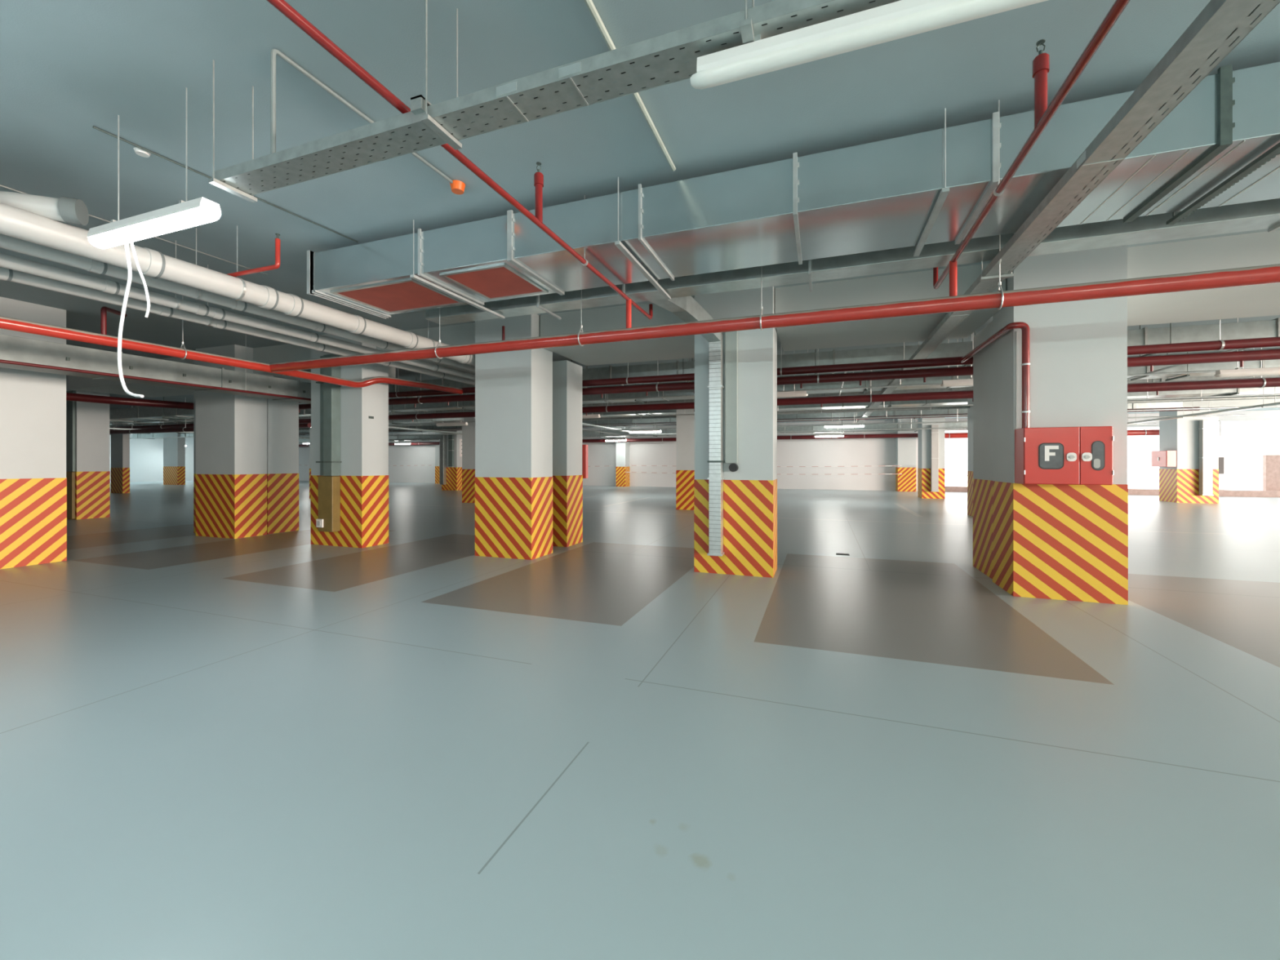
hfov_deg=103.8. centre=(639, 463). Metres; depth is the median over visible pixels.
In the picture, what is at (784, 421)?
conduit
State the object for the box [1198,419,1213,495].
duct
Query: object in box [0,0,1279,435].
ceiling
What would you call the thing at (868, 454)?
wall
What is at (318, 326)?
socket
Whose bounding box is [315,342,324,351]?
socket
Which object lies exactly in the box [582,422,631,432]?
cable tray
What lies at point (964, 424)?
ventilation duct
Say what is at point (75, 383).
beam
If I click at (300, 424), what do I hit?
pipe
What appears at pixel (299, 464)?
barrier tape
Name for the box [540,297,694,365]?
beam
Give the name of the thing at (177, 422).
cable tray
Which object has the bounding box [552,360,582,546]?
concrete column
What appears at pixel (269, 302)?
socket
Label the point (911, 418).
conduit
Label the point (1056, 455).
cabinet
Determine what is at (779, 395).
diffuser
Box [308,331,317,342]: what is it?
socket
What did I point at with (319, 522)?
wall socket
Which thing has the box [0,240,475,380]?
drain pipe
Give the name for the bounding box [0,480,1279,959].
floor
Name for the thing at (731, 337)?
channel
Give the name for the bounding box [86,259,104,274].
socket
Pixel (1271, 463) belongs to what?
door
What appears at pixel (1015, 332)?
conduit
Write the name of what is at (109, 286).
socket
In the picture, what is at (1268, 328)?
ventilation duct
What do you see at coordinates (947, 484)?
ground
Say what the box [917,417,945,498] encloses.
concrete column
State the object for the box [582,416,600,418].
diffuser
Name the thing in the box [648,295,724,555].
cable tray
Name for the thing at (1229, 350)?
conduit
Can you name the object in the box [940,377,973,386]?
lamp
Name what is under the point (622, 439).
lamp
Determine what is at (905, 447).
concrete column
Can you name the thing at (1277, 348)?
conduit
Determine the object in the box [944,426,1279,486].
wall
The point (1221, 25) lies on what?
cable tray
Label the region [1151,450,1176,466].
cabinet
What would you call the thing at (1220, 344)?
pipe
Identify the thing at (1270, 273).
pipe
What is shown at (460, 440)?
sign
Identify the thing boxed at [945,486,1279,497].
trim
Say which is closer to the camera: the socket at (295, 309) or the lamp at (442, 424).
the socket at (295, 309)
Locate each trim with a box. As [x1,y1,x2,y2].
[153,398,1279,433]
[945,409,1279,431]
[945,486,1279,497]
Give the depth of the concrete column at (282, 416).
10.15 m
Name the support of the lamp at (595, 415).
hanging from the ceiling
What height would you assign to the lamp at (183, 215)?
0.810 m
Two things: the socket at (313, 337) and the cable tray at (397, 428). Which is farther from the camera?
the cable tray at (397, 428)
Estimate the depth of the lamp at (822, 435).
24.18 m
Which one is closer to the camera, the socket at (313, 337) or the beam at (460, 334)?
the socket at (313, 337)
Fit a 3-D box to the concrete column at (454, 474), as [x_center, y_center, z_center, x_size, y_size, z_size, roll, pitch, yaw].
[-9.678,-0.400,26.369,0.958,3.600,1.008,0,0,20]
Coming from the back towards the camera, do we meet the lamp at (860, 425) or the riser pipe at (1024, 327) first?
the lamp at (860, 425)
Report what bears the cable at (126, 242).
hanging from the lamp at (183, 215)
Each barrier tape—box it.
[298,464,414,466]
[624,471,902,474]
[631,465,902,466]
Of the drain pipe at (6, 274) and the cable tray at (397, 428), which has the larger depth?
the cable tray at (397, 428)
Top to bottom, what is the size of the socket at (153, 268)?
0.216 m
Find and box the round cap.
[728,463,738,471]
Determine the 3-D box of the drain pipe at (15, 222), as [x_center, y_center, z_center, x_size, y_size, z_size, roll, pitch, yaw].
[-3.697,-1.853,4.742,0.220,0.695,8.400,0,0,20]
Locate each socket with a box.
[0,266,8,280]
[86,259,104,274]
[101,279,116,293]
[142,247,162,277]
[157,305,170,316]
[193,302,207,315]
[212,306,223,319]
[213,319,224,328]
[232,300,244,311]
[257,284,276,309]
[283,293,302,316]
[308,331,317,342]
[313,322,324,331]
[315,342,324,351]
[315,519,323,527]
[349,314,364,333]
[378,340,386,348]
[403,331,417,348]
[431,363,437,370]
[432,357,440,362]
[457,355,470,363]
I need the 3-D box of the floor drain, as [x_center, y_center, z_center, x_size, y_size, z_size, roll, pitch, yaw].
[3.112,1.395,7.701,0.190,0.009,0.120,0,0,20]
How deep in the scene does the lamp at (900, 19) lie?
1.72 m
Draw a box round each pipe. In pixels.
[0,191,88,225]
[0,202,475,366]
[0,227,475,372]
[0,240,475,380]
[0,264,475,385]
[0,295,462,394]
[0,333,311,400]
[66,390,75,519]
[66,392,193,409]
[100,306,127,334]
[109,347,1279,430]
[109,422,311,434]
[226,233,280,276]
[266,0,653,328]
[268,235,1279,372]
[298,319,1279,403]
[298,348,1279,413]
[298,406,1199,435]
[298,417,954,447]
[502,325,505,340]
[933,0,1130,296]
[944,417,1159,438]
[959,321,1030,427]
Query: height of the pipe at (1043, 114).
0.850 m
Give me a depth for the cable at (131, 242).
3.10 m
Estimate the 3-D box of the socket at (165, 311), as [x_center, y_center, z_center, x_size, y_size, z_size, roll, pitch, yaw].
[-4.929,-1.580,5.187,0.114,0.114,0.070,0,0,20]
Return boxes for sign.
[459,439,462,456]
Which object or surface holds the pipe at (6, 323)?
hanging from the ceiling
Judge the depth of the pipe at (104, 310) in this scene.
5.23 m
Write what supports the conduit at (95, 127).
attached to the ceiling
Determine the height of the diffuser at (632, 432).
0.066 m
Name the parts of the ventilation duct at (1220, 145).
access panel, access panel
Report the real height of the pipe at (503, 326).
0.259 m
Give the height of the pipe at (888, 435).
0.970 m
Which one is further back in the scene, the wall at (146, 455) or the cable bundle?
the wall at (146, 455)
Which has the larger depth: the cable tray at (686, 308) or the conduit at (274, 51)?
the cable tray at (686, 308)
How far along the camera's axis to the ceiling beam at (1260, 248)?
5.07 m
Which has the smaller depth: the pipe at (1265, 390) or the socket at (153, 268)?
the socket at (153, 268)
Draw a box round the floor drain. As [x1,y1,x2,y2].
[835,552,849,555]
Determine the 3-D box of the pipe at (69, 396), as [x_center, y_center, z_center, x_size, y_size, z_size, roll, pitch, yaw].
[-10.908,-1.685,8.818,0.667,1.030,8.161,0,0,26]
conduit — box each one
[0,184,266,275]
[93,125,358,242]
[124,378,1279,434]
[129,400,1279,439]
[177,389,1279,433]
[190,348,1279,423]
[270,48,453,183]
[298,417,1156,441]
[306,400,1245,438]
[388,347,1279,399]
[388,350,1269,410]
[388,421,967,440]
[582,428,634,436]
[583,0,675,171]
[838,371,846,395]
[1014,331,1017,429]
[1127,348,1241,379]
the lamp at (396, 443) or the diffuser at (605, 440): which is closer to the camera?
the diffuser at (605, 440)
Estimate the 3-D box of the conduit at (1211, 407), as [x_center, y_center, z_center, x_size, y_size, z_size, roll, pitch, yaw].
[-4.148,-1.836,20.857,58.000,0.728,0.055,0,0,20]
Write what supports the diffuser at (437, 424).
attached to the lamp at (442, 424)
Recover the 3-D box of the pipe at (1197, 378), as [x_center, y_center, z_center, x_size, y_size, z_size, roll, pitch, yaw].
[0.038,-1.930,14.795,50.000,0.540,0.770,0,0,20]
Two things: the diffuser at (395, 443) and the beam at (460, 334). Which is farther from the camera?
the diffuser at (395, 443)
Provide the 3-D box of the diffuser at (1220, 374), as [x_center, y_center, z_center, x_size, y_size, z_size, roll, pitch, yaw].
[9.315,-1.316,7.370,1.300,0.047,0.100,0,0,20]
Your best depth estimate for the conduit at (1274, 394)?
11.86 m
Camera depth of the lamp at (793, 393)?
9.78 m
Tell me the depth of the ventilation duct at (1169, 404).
19.09 m
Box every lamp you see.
[87,87,221,248]
[395,442,410,444]
[435,395,467,426]
[582,403,600,418]
[604,438,626,441]
[629,429,661,433]
[689,0,1047,88]
[777,390,808,397]
[814,434,844,437]
[824,422,864,427]
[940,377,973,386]
[1213,318,1279,377]
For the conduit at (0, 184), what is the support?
attached to the ceiling
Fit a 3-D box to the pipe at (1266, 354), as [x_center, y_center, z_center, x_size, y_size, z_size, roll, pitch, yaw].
[2.328,-1.684,7.899,25.000,1.032,0.136,0,0,20]
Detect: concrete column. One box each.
[0,296,66,568]
[66,375,110,519]
[111,424,129,493]
[163,432,185,484]
[193,344,266,538]
[266,376,298,533]
[309,427,311,498]
[311,333,388,547]
[435,431,441,483]
[441,430,462,490]
[462,417,475,502]
[475,314,552,559]
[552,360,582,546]
[616,426,629,486]
[675,408,694,510]
[693,286,777,577]
[895,417,915,491]
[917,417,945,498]
[967,398,973,516]
[973,320,992,579]
[992,244,1128,604]
[1159,409,1218,503]
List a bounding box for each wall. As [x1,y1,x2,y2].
[109,433,193,482]
[298,419,918,491]
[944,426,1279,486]
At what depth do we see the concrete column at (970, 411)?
13.36 m
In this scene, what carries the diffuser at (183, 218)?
attached to the lamp at (183, 215)
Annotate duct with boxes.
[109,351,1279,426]
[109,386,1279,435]
[109,396,193,422]
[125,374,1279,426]
[132,401,1182,439]
[298,417,967,443]
[306,61,1279,319]
[388,317,1279,397]
[439,435,446,484]
[448,434,454,466]
[930,424,938,491]
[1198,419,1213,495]
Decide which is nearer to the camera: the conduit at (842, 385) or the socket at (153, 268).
the socket at (153, 268)
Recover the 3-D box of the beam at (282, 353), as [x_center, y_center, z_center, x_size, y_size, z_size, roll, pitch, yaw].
[-6.231,-1.965,9.992,1.920,0.470,1.550,0,0,20]
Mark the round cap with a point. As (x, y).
(732, 467)
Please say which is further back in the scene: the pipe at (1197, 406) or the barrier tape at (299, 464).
the barrier tape at (299, 464)
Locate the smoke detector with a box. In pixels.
[449,179,465,194]
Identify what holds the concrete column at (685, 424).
on the floor
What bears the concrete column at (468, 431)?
on the floor
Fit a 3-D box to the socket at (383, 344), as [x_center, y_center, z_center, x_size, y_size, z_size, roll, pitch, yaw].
[-3.436,-1.590,6.668,0.114,0.114,0.070,0,0,20]
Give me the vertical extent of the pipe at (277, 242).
0.303 m
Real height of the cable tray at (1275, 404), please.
1.020 m
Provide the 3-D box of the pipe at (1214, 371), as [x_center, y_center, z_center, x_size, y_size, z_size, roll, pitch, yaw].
[3.608,-1.820,9.967,28.000,0.760,0.040,0,0,20]
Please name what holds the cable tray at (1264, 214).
attached to the ventilation duct at (1220, 145)
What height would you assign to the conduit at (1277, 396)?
0.738 m
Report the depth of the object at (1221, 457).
21.35 m
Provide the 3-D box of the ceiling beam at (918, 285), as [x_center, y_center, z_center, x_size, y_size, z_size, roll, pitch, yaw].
[3.106,-1.965,6.612,2.440,0.470,1.550,0,0,20]
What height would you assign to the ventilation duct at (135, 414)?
0.900 m
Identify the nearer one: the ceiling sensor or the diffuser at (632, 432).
the ceiling sensor
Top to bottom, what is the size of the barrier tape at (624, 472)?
0.090 m
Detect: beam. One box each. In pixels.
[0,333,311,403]
[68,356,273,397]
[253,343,395,382]
[376,322,475,373]
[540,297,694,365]
[774,263,1005,351]
[1127,230,1279,326]
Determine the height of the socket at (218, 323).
0.114 m
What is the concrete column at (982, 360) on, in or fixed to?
on the floor
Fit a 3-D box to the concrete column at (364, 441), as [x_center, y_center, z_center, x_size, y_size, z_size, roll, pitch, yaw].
[-5.045,-0.400,8.729,1.178,3.600,0.548,0,0,20]
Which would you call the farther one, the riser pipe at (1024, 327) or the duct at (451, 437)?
the duct at (451, 437)
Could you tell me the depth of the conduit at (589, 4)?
2.98 m
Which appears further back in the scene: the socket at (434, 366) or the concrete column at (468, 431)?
the concrete column at (468, 431)
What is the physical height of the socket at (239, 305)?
0.114 m
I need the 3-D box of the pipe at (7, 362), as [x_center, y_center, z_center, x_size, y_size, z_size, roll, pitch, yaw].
[-7.113,-1.663,5.792,0.038,1.074,10.050,0,0,20]
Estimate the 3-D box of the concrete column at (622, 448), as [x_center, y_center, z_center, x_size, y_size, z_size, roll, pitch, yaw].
[-1.031,-0.400,30.204,0.608,3.600,0.708,0,0,20]
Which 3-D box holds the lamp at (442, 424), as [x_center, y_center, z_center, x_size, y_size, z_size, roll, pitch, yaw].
[-5.952,-1.686,15.874,1.200,1.027,0.100,0,0,20]
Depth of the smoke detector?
3.91 m
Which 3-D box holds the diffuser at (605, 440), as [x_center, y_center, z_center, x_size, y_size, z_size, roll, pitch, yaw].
[-1.383,-1.287,28.790,1.300,0.066,0.140,0,0,20]
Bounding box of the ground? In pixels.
[945,482,1262,490]
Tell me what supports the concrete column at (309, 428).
on the floor
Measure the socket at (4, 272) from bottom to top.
0.114 m
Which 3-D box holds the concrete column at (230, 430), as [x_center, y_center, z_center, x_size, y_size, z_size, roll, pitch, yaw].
[-8.174,-0.400,9.840,1.630,3.600,0.580,0,0,20]
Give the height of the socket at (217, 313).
0.114 m
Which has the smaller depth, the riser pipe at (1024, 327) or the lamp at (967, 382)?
the riser pipe at (1024, 327)
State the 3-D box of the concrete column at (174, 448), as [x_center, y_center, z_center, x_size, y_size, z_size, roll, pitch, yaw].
[-30.339,-0.400,32.678,1.508,3.600,0.408,0,0,20]
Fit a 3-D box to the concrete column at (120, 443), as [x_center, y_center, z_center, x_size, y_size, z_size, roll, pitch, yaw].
[-24.373,-0.400,23.526,0.958,3.600,0.258,0,0,20]
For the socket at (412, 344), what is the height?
0.216 m
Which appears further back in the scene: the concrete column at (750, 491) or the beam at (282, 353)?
the beam at (282, 353)
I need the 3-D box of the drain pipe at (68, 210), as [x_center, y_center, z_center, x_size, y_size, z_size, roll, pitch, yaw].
[-4.421,-1.780,3.450,1.030,0.189,0.230,0,0,-7]
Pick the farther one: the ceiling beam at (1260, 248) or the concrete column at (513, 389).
the concrete column at (513, 389)
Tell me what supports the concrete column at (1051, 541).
on the floor
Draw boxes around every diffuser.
[88,207,221,248]
[395,443,410,444]
[435,423,467,426]
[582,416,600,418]
[604,440,626,441]
[629,431,661,433]
[777,393,808,397]
[814,435,844,437]
[824,425,864,427]
[940,382,973,386]
[1213,371,1279,377]
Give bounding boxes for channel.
[315,354,341,532]
[725,331,737,462]
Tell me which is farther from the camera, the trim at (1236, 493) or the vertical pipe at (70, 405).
the trim at (1236, 493)
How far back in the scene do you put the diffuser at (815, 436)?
24.21 m
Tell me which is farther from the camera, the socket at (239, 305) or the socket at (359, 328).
the socket at (359, 328)
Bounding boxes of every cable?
[117,239,143,397]
[129,240,150,317]
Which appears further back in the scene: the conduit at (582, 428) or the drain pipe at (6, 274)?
the conduit at (582, 428)
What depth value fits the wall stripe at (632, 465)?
25.97 m
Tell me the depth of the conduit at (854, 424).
16.23 m
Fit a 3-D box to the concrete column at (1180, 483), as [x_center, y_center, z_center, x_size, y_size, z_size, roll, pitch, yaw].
[19.727,-0.400,18.064,1.108,3.600,1.008,0,0,20]
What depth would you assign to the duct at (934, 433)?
19.66 m
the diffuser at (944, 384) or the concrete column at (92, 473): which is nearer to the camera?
the diffuser at (944, 384)
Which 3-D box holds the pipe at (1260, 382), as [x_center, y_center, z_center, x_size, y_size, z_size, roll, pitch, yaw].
[-1.591,-1.725,13.232,56.000,0.950,0.176,0,0,20]
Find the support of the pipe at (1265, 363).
hanging from the ceiling
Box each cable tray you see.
[109,422,309,439]
[208,0,900,203]
[388,426,462,434]
[425,198,1279,324]
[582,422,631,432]
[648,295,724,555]
[856,0,1279,422]
[1127,386,1279,424]
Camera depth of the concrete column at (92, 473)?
12.72 m
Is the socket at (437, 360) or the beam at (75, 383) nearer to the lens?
the socket at (437, 360)
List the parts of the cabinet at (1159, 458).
door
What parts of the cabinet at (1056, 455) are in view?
door, knob, knob, door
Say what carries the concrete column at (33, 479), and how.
on the floor
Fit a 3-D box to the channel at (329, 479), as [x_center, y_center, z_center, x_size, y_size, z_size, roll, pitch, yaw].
[-5.216,-0.330,8.405,0.370,2.940,0.175,0,0,20]
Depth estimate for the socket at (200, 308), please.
5.12 m
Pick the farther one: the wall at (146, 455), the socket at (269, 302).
the wall at (146, 455)
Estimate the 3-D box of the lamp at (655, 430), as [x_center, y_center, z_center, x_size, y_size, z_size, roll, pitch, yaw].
[0.217,-1.727,20.872,1.400,0.946,0.140,0,0,20]
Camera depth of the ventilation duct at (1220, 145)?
3.52 m
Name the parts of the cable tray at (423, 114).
joint plate, joint plate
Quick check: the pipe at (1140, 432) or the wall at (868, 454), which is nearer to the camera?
the pipe at (1140, 432)
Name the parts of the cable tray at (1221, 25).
joint plate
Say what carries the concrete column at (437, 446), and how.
on the floor
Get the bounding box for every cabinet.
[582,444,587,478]
[1014,426,1114,484]
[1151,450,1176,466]
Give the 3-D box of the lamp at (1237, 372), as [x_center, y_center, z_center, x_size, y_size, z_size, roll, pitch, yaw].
[9.315,-1.746,7.370,1.300,0.907,0.100,0,0,20]
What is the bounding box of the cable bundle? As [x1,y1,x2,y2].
[223,0,875,189]
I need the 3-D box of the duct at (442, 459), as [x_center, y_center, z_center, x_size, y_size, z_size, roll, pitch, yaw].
[-10.173,-0.200,25.881,0.280,2.600,0.215,0,0,20]
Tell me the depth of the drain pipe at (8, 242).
4.59 m
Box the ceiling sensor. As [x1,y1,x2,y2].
[133,146,151,157]
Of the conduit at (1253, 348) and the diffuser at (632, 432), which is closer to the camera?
the conduit at (1253, 348)
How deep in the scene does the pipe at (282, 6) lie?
2.72 m
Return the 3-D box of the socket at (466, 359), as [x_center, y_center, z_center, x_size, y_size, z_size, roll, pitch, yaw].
[-2.676,-1.615,7.562,0.216,0.216,0.070,0,0,20]
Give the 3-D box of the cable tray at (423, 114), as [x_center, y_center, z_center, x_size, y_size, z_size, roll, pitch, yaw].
[-0.271,-1.864,2.100,4.380,0.672,0.225,0,0,20]
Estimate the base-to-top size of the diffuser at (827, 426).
0.066 m

